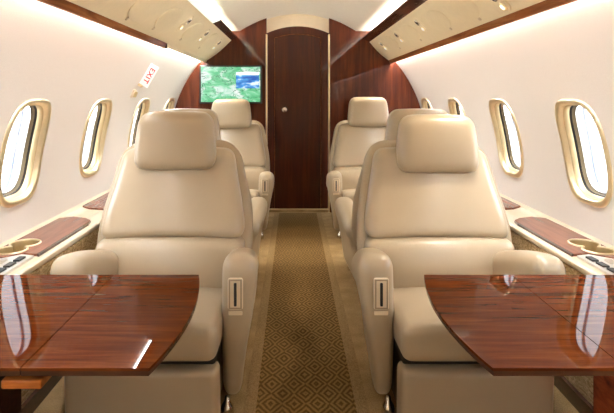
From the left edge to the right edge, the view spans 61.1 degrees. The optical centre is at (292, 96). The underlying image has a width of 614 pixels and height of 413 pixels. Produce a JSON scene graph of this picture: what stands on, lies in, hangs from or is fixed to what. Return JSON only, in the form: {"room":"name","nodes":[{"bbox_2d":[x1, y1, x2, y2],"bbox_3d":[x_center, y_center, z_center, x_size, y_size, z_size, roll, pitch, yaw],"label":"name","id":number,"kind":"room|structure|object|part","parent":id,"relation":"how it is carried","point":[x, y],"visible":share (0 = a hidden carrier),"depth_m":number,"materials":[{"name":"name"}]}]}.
{"room":"aircraft cabin","nodes":[
{"label":"aircraft cabin","id":0,"kind":"room"},
{"bbox_2d":[0,0,200,243],"bbox_3d":[-0.914,0.284,1.700,0.483,1.582,6.800,0,0,0],"label":"wall","id":1,"kind":"structure","parent":0,"point":[72,62],"depth_m":2.47,"materials":[{"name":"plastic"}]},
{"bbox_2d":[0,99,51,207],"bbox_3d":[-1.162,0.226,2.180,0.201,0.453,0.344,0,0,0],"label":"window","id":2,"kind":"structure","parent":1,"relation":"in","point":[25,186],"depth_m":2.30,"materials":[{"name":"beige metal"}]},
{"bbox_2d":[21,376,62,412],"bbox_3d":[-0.892,1.048,3.252,0.015,0.055,3.185,0,0,0],"label":"baseboard","id":3,"kind":"structure","parent":1,"relation":"attached to","point":[37,396],"depth_m":1.81,"materials":[{"name":"brown wood"}]},
{"bbox_2d":[0,189,109,274],"bbox_3d":[-1.028,0.611,1.573,0.265,0.085,6.545,0,0,0],"label":"ledge","id":4,"kind":"object","parent":1,"relation":"attached to","point":[22,254],"visible":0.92,"depth_m":2.13,"materials":[{"name":"beige plastic"}]},
{"bbox_2d":[3,262,15,267],"bbox_3d":[-0.965,0.571,1.772,0.022,0.006,0.044,0,0,0],"label":"switch","id":5,"kind":"object","parent":4,"relation":"attached to","point":[9,264],"depth_m":1.76,"materials":[{"name":"grey plastic"}]},
{"bbox_3d":[-1.015,0.579,1.779,0.150,0.010,0.238,0,0,0],"label":"switch panel","id":6,"kind":"part","parent":4,"relation":"part of","materials":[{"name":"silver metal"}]},
{"bbox_2d":[13,256,25,261],"bbox_3d":[-0.965,0.571,1.834,0.022,0.006,0.044,0,0,0],"label":"switch","id":7,"kind":"object","parent":4,"relation":"attached to","point":[19,258],"depth_m":1.83,"materials":[{"name":"black plastic"}]},
{"bbox_2d":[0,239,41,254],"bbox_3d":[-1.050,0.611,1.990,0.120,0.084,0.205,0,0,0],"label":"cup holder","id":8,"kind":"object","parent":4,"relation":"on","point":[19,246],"depth_m":2.02,"materials":[{"name":"gold metal"}]},
{"bbox_2d":[0,275,198,388],"bbox_3d":[-0.601,0.581,1.347,0.679,0.050,0.561,0,0,0],"label":"folding table","id":9,"kind":"object","parent":4,"relation":"attached to","point":[51,325],"visible":1,"depth_m":1.28,"materials":[{"name":"brown wood"}]},
{"bbox_3d":[-0.563,0.596,1.225,0.085,0.020,0.300,0,0,0],"label":"support arm","id":10,"kind":"part","parent":9,"relation":"part of","materials":[{"name":"orange wood"}]},
{"bbox_2d":[21,227,98,404],"bbox_3d":[-0.910,0.842,1.573,0.020,0.466,6.545,0,0,0],"label":"trim","id":11,"kind":"structure","parent":1,"relation":"attached to","point":[89,242],"depth_m":2.10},
{"bbox_2d":[79,98,111,177],"bbox_3d":[-1.162,0.226,2.960,0.201,0.453,0.344,0,0,0],"label":"window","id":12,"kind":"structure","parent":1,"relation":"in","point":[92,166],"depth_m":3.08,"materials":[{"name":"beige metal"}]},
{"bbox_2d":[130,89,137,97],"bbox_3d":[-1.043,-0.023,3.420,0.045,0.057,0.050,0,0,0],"label":"exit latch","id":13,"kind":"object","parent":1,"relation":"attached to","point":[134,93],"visible":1,"depth_m":3.41,"materials":[{"name":"beige plastic"}]},
{"bbox_2d":[36,0,236,62],"bbox_3d":[-0.683,-0.442,1.579,0.330,0.266,6.538,0,0,0],"label":"panel","id":14,"kind":"object","parent":1,"relation":"attached to","point":[191,28],"visible":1,"depth_m":2.84,"materials":[{"name":"beige plastic"}]},
{"bbox_3d":[-0.692,-0.418,2.450,0.137,0.115,0.320,0,0,0],"label":"service lid","id":15,"kind":"part","parent":14,"relation":"part of","materials":[{"name":"beige plastic"}]},
{"bbox_3d":[-0.681,-0.427,2.860,0.137,0.115,0.320,0,0,0],"label":"service lid","id":16,"kind":"part","parent":14,"relation":"part of","materials":[{"name":"beige plastic"}]},
{"bbox_2d":[176,16,193,30],"bbox_3d":[-0.660,-0.448,3.170,0.110,0.093,0.100,0,0,0],"label":"light","id":17,"kind":"object","parent":14,"relation":"attached to","point":[189,19],"depth_m":3.15,"materials":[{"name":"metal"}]},
{"bbox_3d":[-0.670,-0.437,3.480,0.137,0.115,0.320,0,0,0],"label":"service lid","id":18,"kind":"part","parent":14,"relation":"part of","materials":[{"name":"beige plastic"}]},
{"bbox_2d":[195,29,209,41],"bbox_3d":[-0.660,-0.448,3.800,0.110,0.093,0.100,0,0,0],"label":"light","id":19,"kind":"object","parent":14,"relation":"attached to","point":[207,31],"depth_m":3.78,"materials":[{"name":"metal"}]},
{"bbox_2d":[188,0,219,22],"bbox_3d":[-0.563,-0.547,3.200,0.084,0.036,1.070,0,0,0],"label":"diffuser","id":20,"kind":"object","parent":14,"relation":"attached to","point":[200,8],"depth_m":3.24,"materials":[{"name":"white plastic"}]},
{"bbox_3d":[-0.663,-0.442,4.120,0.137,0.115,0.320,0,0,0],"label":"service lid","id":21,"kind":"part","parent":14,"relation":"part of","materials":[{"name":"beige plastic"}]},
{"bbox_2d":[210,39,221,49],"bbox_3d":[-0.660,-0.448,4.450,0.110,0.093,0.100,0,0,0],"label":"light","id":22,"kind":"object","parent":14,"relation":"attached to","point":[219,41],"depth_m":4.43,"materials":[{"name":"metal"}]},
{"bbox_3d":[-0.563,-0.547,4.293,0.084,0.036,1.107,0,0,0],"label":"rail","id":23,"kind":"part","parent":14,"relation":"part of","materials":[{"name":"brown wood"}]},
{"bbox_2d":[128,98,149,146],"bbox_3d":[-1.162,0.226,3.780,0.201,0.453,0.344,0,0,0],"label":"window","id":24,"kind":"structure","parent":1,"relation":"in","point":[143,106],"depth_m":3.90,"materials":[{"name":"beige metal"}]},
{"bbox_2d":[138,63,158,87],"bbox_3d":[-0.962,-0.142,3.460,0.146,0.166,0.028,0,0,0],"label":"exit sign","id":25,"kind":"object","parent":1,"relation":"attached to","point":[152,69],"visible":1,"depth_m":3.45,"materials":[{"name":"white plastic"}]},
{"bbox_2d":[164,98,174,108],"bbox_3d":[-1.162,0.226,4.600,0.201,0.453,0.344,0,0,0],"label":"window","id":26,"kind":"structure","parent":1,"relation":"in","point":[170,103],"depth_m":4.70,"materials":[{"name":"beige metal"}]},
{"bbox_2d":[175,18,420,211],"bbox_3d":[0.045,0.165,4.872,2.430,1.821,0.056,0,0,0],"label":"wall","id":27,"kind":"structure","parent":0,"point":[356,68],"depth_m":4.85,"materials":[{"name":"brown wood"}]},
{"bbox_2d":[199,65,261,103],"bbox_3d":[-0.573,-0.115,4.811,0.575,0.355,0.076,0,0,0],"label":"wall monitor","id":28,"kind":"object","parent":27,"relation":"attached to","point":[216,82],"visible":0.94,"depth_m":4.78,"materials":[{"name":"glass screen"},{"name":"black plastic"}]},
{"bbox_3d":[-0.417,-0.140,4.774,0.212,0.120,0.002,0,0,0],"label":"info panel","id":29,"kind":"part","parent":28,"relation":"part of","materials":[{"name":"blue glass"}]},
{"bbox_2d":[267,26,328,207],"bbox_3d":[0.045,0.203,4.939,0.600,1.745,0.101,0,0,0],"label":"door","id":30,"kind":"structure","parent":27,"relation":"in","point":[297,55],"depth_m":4.95,"materials":[{"name":"brown wood"}]},
{"bbox_3d":[-0.080,0.120,4.920,0.060,0.060,0.063,0,0,0],"label":"knob","id":31,"kind":"part","parent":30,"relation":"part of","materials":[{"name":"metal"}]},
{"bbox_2d":[269,208,327,211],"bbox_3d":[0.045,1.065,4.890,0.576,0.020,0.070,0,0,0],"label":"trim","id":32,"kind":"structure","parent":27,"relation":"attached to","point":[270,209],"depth_m":4.86,"materials":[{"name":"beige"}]},
{"bbox_2d":[267,14,328,32],"bbox_3d":[0.045,-0.704,4.955,0.600,0.202,0.050,0,0,0],"label":"wall header","id":33,"kind":"structure","parent":0,"point":[283,21],"depth_m":4.93,"materials":[{"name":"beige paint"}]},
{"bbox_2d":[204,0,405,30],"bbox_3d":[0.045,-0.565,1.700,1.840,0.440,6.800,0,0,0],"label":"ceiling","id":34,"kind":"structure","parent":0,"point":[359,15],"depth_m":4.22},
{"bbox_2d":[33,212,578,412],"bbox_3d":[0.045,1.090,1.725,2.120,0.030,6.850,0,0,0],"label":"floor","id":35,"kind":"structure","parent":0,"point":[54,402],"depth_m":2.33,"materials":[{"name":"beige carpet"}]},
{"bbox_2d":[0,376,20,412],"bbox_3d":[-0.873,0.855,1.170,0.048,0.440,0.940,0,0,0],"label":"table base","id":36,"kind":"object","parent":35,"relation":"on","point":[10,399],"visible":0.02,"depth_m":1.56,"materials":[{"name":"brown wood"}]},
{"bbox_2d":[50,111,257,412],"bbox_3d":[-0.481,0.568,2.010,0.721,1.014,0.870,0,0,0],"label":"seat","id":37,"kind":"object","parent":35,"relation":"on","point":[178,200],"visible":0.78,"depth_m":2.08,"materials":[{"name":"beige leather"}]},
{"bbox_3d":[-0.756,0.777,1.964,0.121,0.486,0.529,0,0,0],"label":"armrest","id":38,"kind":"part","parent":37,"relation":"part of","materials":[{"name":"beige leather"}]},
{"bbox_2d":[95,236,244,287],"bbox_3d":[-0.508,0.705,2.150,0.612,0.266,0.202,0,0,0],"label":"lumbar cushion","id":39,"kind":"object","parent":37,"relation":"on","point":[203,256],"depth_m":2.08,"materials":[{"name":"beige leather"}]},
{"bbox_3d":[-0.508,0.408,2.260,0.604,0.372,0.270,0,0,0],"label":"backrest","id":40,"kind":"part","parent":37,"relation":"part of","materials":[{"name":"beige leather"}]},
{"bbox_2d":[163,287,222,360],"bbox_3d":[-0.520,0.786,1.875,0.575,0.205,0.600,0,0,0],"label":"seat cushion","id":41,"kind":"object","parent":37,"relation":"on","point":[202,339],"depth_m":1.59,"materials":[{"name":"beige leather"}]},
{"bbox_3d":[-0.188,0.643,1.692,0.009,0.076,0.009,0,0,0],"label":"recline lever","id":42,"kind":"part","parent":37,"relation":"part of","materials":[{"name":"black plastic"}]},
{"bbox_3d":[-0.188,0.642,1.697,0.050,0.104,0.008,0,0,0],"label":"control plate","id":43,"kind":"part","parent":37,"relation":"part of","materials":[{"name":"beige plastic"}]},
{"bbox_3d":[-0.179,0.773,1.964,0.121,0.494,0.529,0,0,0],"label":"armrest","id":44,"kind":"part","parent":37,"relation":"part of","materials":[{"name":"beige leather"}]},
{"bbox_2d":[162,109,266,256],"bbox_3d":[-0.521,0.568,2.995,0.720,1.014,0.870,0,0,0],"label":"seat","id":45,"kind":"object","parent":35,"relation":"on","point":[258,204],"visible":0.09,"depth_m":2.84,"materials":[{"name":"beige leather"}]},
{"bbox_3d":[-0.218,0.821,3.041,0.121,0.398,0.529,0,0,0],"label":"armrest","id":46,"kind":"part","parent":45,"relation":"part of","materials":[{"name":"beige leather"}]},
{"bbox_2d":[211,99,273,238],"bbox_3d":[-0.503,0.546,4.205,0.721,1.059,0.870,0,0,0],"label":"seat","id":47,"kind":"object","parent":35,"relation":"on","point":[237,127],"visible":0.47,"depth_m":4.38,"materials":[{"name":"beige leather"}]},
{"bbox_3d":[-0.530,0.408,4.455,0.604,0.372,0.270,0,0,0],"label":"backrest","id":48,"kind":"part","parent":47,"relation":"part of","materials":[{"name":"beige leather"}]},
{"bbox_2d":[249,189,258,198],"bbox_3d":[-0.542,0.786,4.070,0.575,0.205,0.600,0,0,0],"label":"seat cushion","id":49,"kind":"object","parent":47,"relation":"on","point":[254,192],"depth_m":3.82,"materials":[{"name":"beige leather"}]},
{"bbox_2d":[244,166,265,189],"bbox_3d":[-0.530,0.705,4.345,0.612,0.266,0.202,0,0,0],"label":"lumbar cushion","id":50,"kind":"object","parent":47,"relation":"on","point":[252,173],"depth_m":4.28,"materials":[{"name":"beige leather"}]},
{"bbox_3d":[-0.210,0.666,3.892,0.050,0.104,0.008,0,0,0],"label":"control plate","id":51,"kind":"part","parent":47,"relation":"part of","materials":[{"name":"beige plastic"}]},
{"bbox_3d":[-0.202,0.793,4.159,0.121,0.454,0.529,0,0,0],"label":"armrest","id":52,"kind":"part","parent":47,"relation":"part of","materials":[{"name":"beige leather"}]},
{"bbox_2d":[243,213,369,412],"bbox_3d":[0.045,1.072,1.575,0.430,0.006,6.450,0,0,0],"label":"carpet runner","id":53,"kind":"object","parent":35,"relation":"on","point":[304,360],"visible":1,"depth_m":2.35,"materials":[{"name":"brown carpet"}]},
{"bbox_2d":[326,97,388,238],"bbox_3d":[0.617,0.537,4.205,0.721,1.076,0.870,0,0,0],"label":"seat","id":54,"kind":"object","parent":35,"relation":"on","point":[365,126],"visible":0.48,"depth_m":4.38,"materials":[{"name":"beige leather"}]},
{"bbox_3d":[0.315,0.791,4.159,0.121,0.459,0.529,0,0,0],"label":"armrest","id":55,"kind":"part","parent":54,"relation":"part of","materials":[{"name":"beige leather"}]},
{"bbox_3d":[0.323,0.663,3.892,0.050,0.104,0.008,0,0,0],"label":"control plate","id":56,"kind":"part","parent":54,"relation":"part of","materials":[{"name":"beige plastic"}]},
{"bbox_2d":[333,166,361,189],"bbox_3d":[0.643,0.705,4.345,0.612,0.266,0.202,0,0,0],"label":"lumbar cushion","id":57,"kind":"object","parent":54,"relation":"on","point":[350,174],"depth_m":4.27,"materials":[{"name":"beige leather"}]},
{"bbox_2d":[342,189,355,200],"bbox_3d":[0.655,0.786,4.070,0.575,0.205,0.600,0,0,0],"label":"seat cushion","id":58,"kind":"object","parent":54,"relation":"on","point":[350,193],"depth_m":3.80,"materials":[{"name":"beige leather"}]},
{"bbox_3d":[0.643,0.408,4.455,0.604,0.372,0.270,0,0,0],"label":"backrest","id":59,"kind":"part","parent":54,"relation":"part of","materials":[{"name":"beige leather"}]},
{"bbox_2d":[335,109,447,278],"bbox_3d":[0.621,0.568,2.995,0.720,1.014,0.870,0,0,0],"label":"seat","id":60,"kind":"object","parent":35,"relation":"on","point":[346,210],"visible":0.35,"depth_m":2.77,"materials":[{"name":"beige leather"}]},
{"bbox_3d":[0.319,0.821,3.041,0.121,0.398,0.529,0,0,0],"label":"armrest","id":61,"kind":"part","parent":60,"relation":"part of","materials":[{"name":"beige leather"}]},
{"bbox_2d":[352,114,565,412],"bbox_3d":[0.581,0.575,2.010,0.721,1.000,0.870,0,0,0],"label":"seat","id":62,"kind":"object","parent":35,"relation":"on","point":[430,203],"visible":0.77,"depth_m":2.06,"materials":[{"name":"beige leather"}]},
{"bbox_3d":[0.280,0.773,1.964,0.121,0.494,0.529,0,0,0],"label":"armrest","id":63,"kind":"part","parent":62,"relation":"part of","materials":[{"name":"beige leather"}]},
{"bbox_3d":[0.288,0.643,1.692,0.009,0.076,0.009,0,0,0],"label":"recline lever","id":64,"kind":"part","parent":62,"relation":"part of","materials":[{"name":"black plastic"}]},
{"bbox_3d":[0.288,0.642,1.697,0.050,0.104,0.008,0,0,0],"label":"control plate","id":65,"kind":"part","parent":62,"relation":"part of","materials":[{"name":"beige plastic"}]},
{"bbox_2d":[393,287,475,360],"bbox_3d":[0.620,0.786,1.875,0.575,0.205,0.600,0,0,0],"label":"seat cushion","id":66,"kind":"object","parent":62,"relation":"on","point":[419,334],"depth_m":1.59,"materials":[{"name":"beige leather"}]},
{"bbox_3d":[0.608,0.408,2.260,0.604,0.372,0.270,0,0,0],"label":"backrest","id":67,"kind":"part","parent":62,"relation":"part of","materials":[{"name":"beige leather"}]},
{"bbox_2d":[365,236,514,287],"bbox_3d":[0.608,0.705,2.150,0.612,0.266,0.202,0,0,0],"label":"lumbar cushion","id":68,"kind":"object","parent":62,"relation":"on","point":[412,258],"depth_m":2.08,"materials":[{"name":"beige leather"}]},
{"bbox_3d":[0.857,0.777,1.964,0.121,0.486,0.529,0,0,0],"label":"armrest","id":69,"kind":"part","parent":62,"relation":"part of","materials":[{"name":"beige leather"}]},
{"bbox_2d":[593,376,613,412],"bbox_3d":[0.963,0.855,1.170,0.048,0.440,0.940,0,0,0],"label":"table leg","id":70,"kind":"object","parent":35,"relation":"on","point":[603,386],"visible":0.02,"depth_m":1.57,"materials":[{"name":"brown wood"}]},
{"bbox_2d":[396,0,613,245],"bbox_3d":[1.004,0.284,1.700,0.483,1.582,6.800,0,0,0],"label":"wall","id":71,"kind":"structure","parent":0,"point":[533,63],"depth_m":2.45,"materials":[{"name":"smooth off-white plastic panel"}]},
{"bbox_2d":[421,98,432,108],"bbox_3d":[1.252,0.226,4.600,0.201,0.453,0.344,0,0,0],"label":"window","id":72,"kind":"structure","parent":71,"relation":"in","point":[425,103],"depth_m":4.70,"materials":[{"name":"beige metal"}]},
{"bbox_2d":[448,98,465,115],"bbox_3d":[1.252,0.226,3.780,0.201,0.453,0.344,0,0,0],"label":"window","id":73,"kind":"structure","parent":71,"relation":"in","point":[453,103],"depth_m":3.89,"materials":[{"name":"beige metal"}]},
{"bbox_2d":[363,0,577,63],"bbox_3d":[0.793,-0.443,1.579,0.289,0.264,6.538,0,0,0],"label":"panel","id":74,"kind":"object","parent":71,"relation":"attached to","point":[416,27],"visible":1,"depth_m":2.85,"materials":[{"name":"beige plastic"},{"name":"dark wood veneer"}]},
{"bbox_3d":[0.780,-0.433,4.120,0.108,0.106,0.320,0,0,0],"label":"service lid","id":75,"kind":"part","parent":74,"relation":"part of","materials":[{"name":"beige plastic"}]},
{"bbox_3d":[0.696,-0.535,1.579,0.094,0.044,6.537,0,0,0],"label":"rail","id":76,"kind":"part","parent":74,"relation":"part of","materials":[{"name":"brown wood"}]},
{"bbox_2d":[393,31,404,42],"bbox_3d":[0.778,-0.439,3.800,0.088,0.085,0.100,0,0,0],"label":"light","id":77,"kind":"object","parent":74,"relation":"attached to","point":[399,37],"depth_m":3.78,"materials":[{"name":"metal"}]},
{"bbox_3d":[0.786,-0.428,3.480,0.108,0.106,0.320,0,0,0],"label":"service lid","id":78,"kind":"part","parent":74,"relation":"part of","materials":[{"name":"beige plastic"}]},
{"bbox_2d":[413,18,427,31],"bbox_3d":[0.778,-0.439,3.170,0.088,0.085,0.100,0,0,0],"label":"light","id":79,"kind":"object","parent":74,"relation":"attached to","point":[417,21],"depth_m":3.15,"materials":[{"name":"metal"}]},
{"bbox_3d":[0.794,-0.420,2.860,0.108,0.106,0.320,0,0,0],"label":"service lid","id":80,"kind":"part","parent":74,"relation":"part of","materials":[{"name":"beige plastic"}]},
{"bbox_3d":[0.803,-0.411,2.450,0.108,0.106,0.320,0,0,0],"label":"service lid","id":81,"kind":"part","parent":74,"relation":"part of","materials":[{"name":"beige plastic"}]},
{"bbox_2d":[490,0,510,11],"bbox_3d":[0.831,-0.387,2.100,0.088,0.085,0.100,0,0,0],"label":"light","id":82,"kind":"object","parent":74,"relation":"attached to","point":[503,5],"depth_m":2.09,"materials":[{"name":"metal"}]},
{"bbox_2d":[489,98,523,177],"bbox_3d":[1.252,0.226,2.960,0.201,0.453,0.344,0,0,0],"label":"window","id":83,"kind":"structure","parent":71,"relation":"in","point":[508,165],"depth_m":3.08,"materials":[{"name":"beige metal"}]},
{"bbox_2d":[510,230,592,405],"bbox_3d":[1.000,0.842,1.573,0.020,0.466,6.545,0,0,0],"label":"trim","id":84,"kind":"structure","parent":71,"relation":"attached to","point":[583,384],"depth_m":1.85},
{"bbox_2d":[500,194,613,274],"bbox_3d":[1.117,0.611,1.573,0.265,0.085,6.545,0,0,0],"label":"ledge","id":85,"kind":"object","parent":71,"relation":"attached to","point":[587,254],"visible":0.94,"depth_m":2.10,"materials":[{"name":"beige plastic"}]},
{"bbox_2d":[424,275,613,375],"bbox_3d":[0.703,0.589,1.347,0.654,0.066,0.561,0,0,0],"label":"folding table","id":86,"kind":"object","parent":85,"relation":"attached to","point":[511,325],"visible":1,"depth_m":1.29,"materials":[{"name":"brown wood"}]},
{"bbox_2d":[567,239,613,254],"bbox_3d":[1.141,0.611,1.990,0.120,0.084,0.205,0,0,0],"label":"cup holder","id":87,"kind":"object","parent":85,"relation":"on","point":[585,246],"depth_m":2.01,"materials":[{"name":"gold metal"}]},
{"bbox_2d":[585,256,598,261],"bbox_3d":[1.055,0.571,1.834,0.022,0.006,0.044,0,0,0],"label":"switch","id":88,"kind":"object","parent":85,"relation":"attached to","point":[587,258],"depth_m":1.83,"materials":[{"name":"black plastic"}]},
{"bbox_3d":[1.105,0.579,1.779,0.150,0.010,0.238,0,0,0],"label":"switch panel","id":89,"kind":"part","parent":85,"relation":"part of","materials":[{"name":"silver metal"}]},
{"bbox_2d":[596,262,609,267],"bbox_3d":[1.055,0.571,1.772,0.022,0.006,0.044,0,0,0],"label":"switch","id":90,"kind":"object","parent":85,"relation":"attached to","point":[598,264],"depth_m":1.76,"materials":[{"name":"black plastic"}]},
{"bbox_2d":[554,376,592,412],"bbox_3d":[0.983,1.048,3.252,0.015,0.055,3.185,0,0,0],"label":"baseboard","id":91,"kind":"structure","parent":71,"relation":"attached to","point":[582,405],"depth_m":1.81,"materials":[{"name":"brown wood"}]},
{"bbox_2d":[555,99,612,207],"bbox_3d":[1.252,0.226,2.180,0.201,0.453,0.344,0,0,0],"label":"window","id":92,"kind":"structure","parent":71,"relation":"in","point":[580,186],"depth_m":2.30,"materials":[{"name":"beige metal"}]},
{"label":"outside","id":93,"kind":"structure","parent":0,"visible":0},
{"bbox_2d":[1,120,607,192],"bbox_3d":[0.045,2.725,0.000,120.000,0.100,120.000,0,0,0],"label":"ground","id":94,"kind":"structure","parent":93,"point":[598,152],"depth_m":26.00,"materials":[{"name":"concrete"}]}
]}

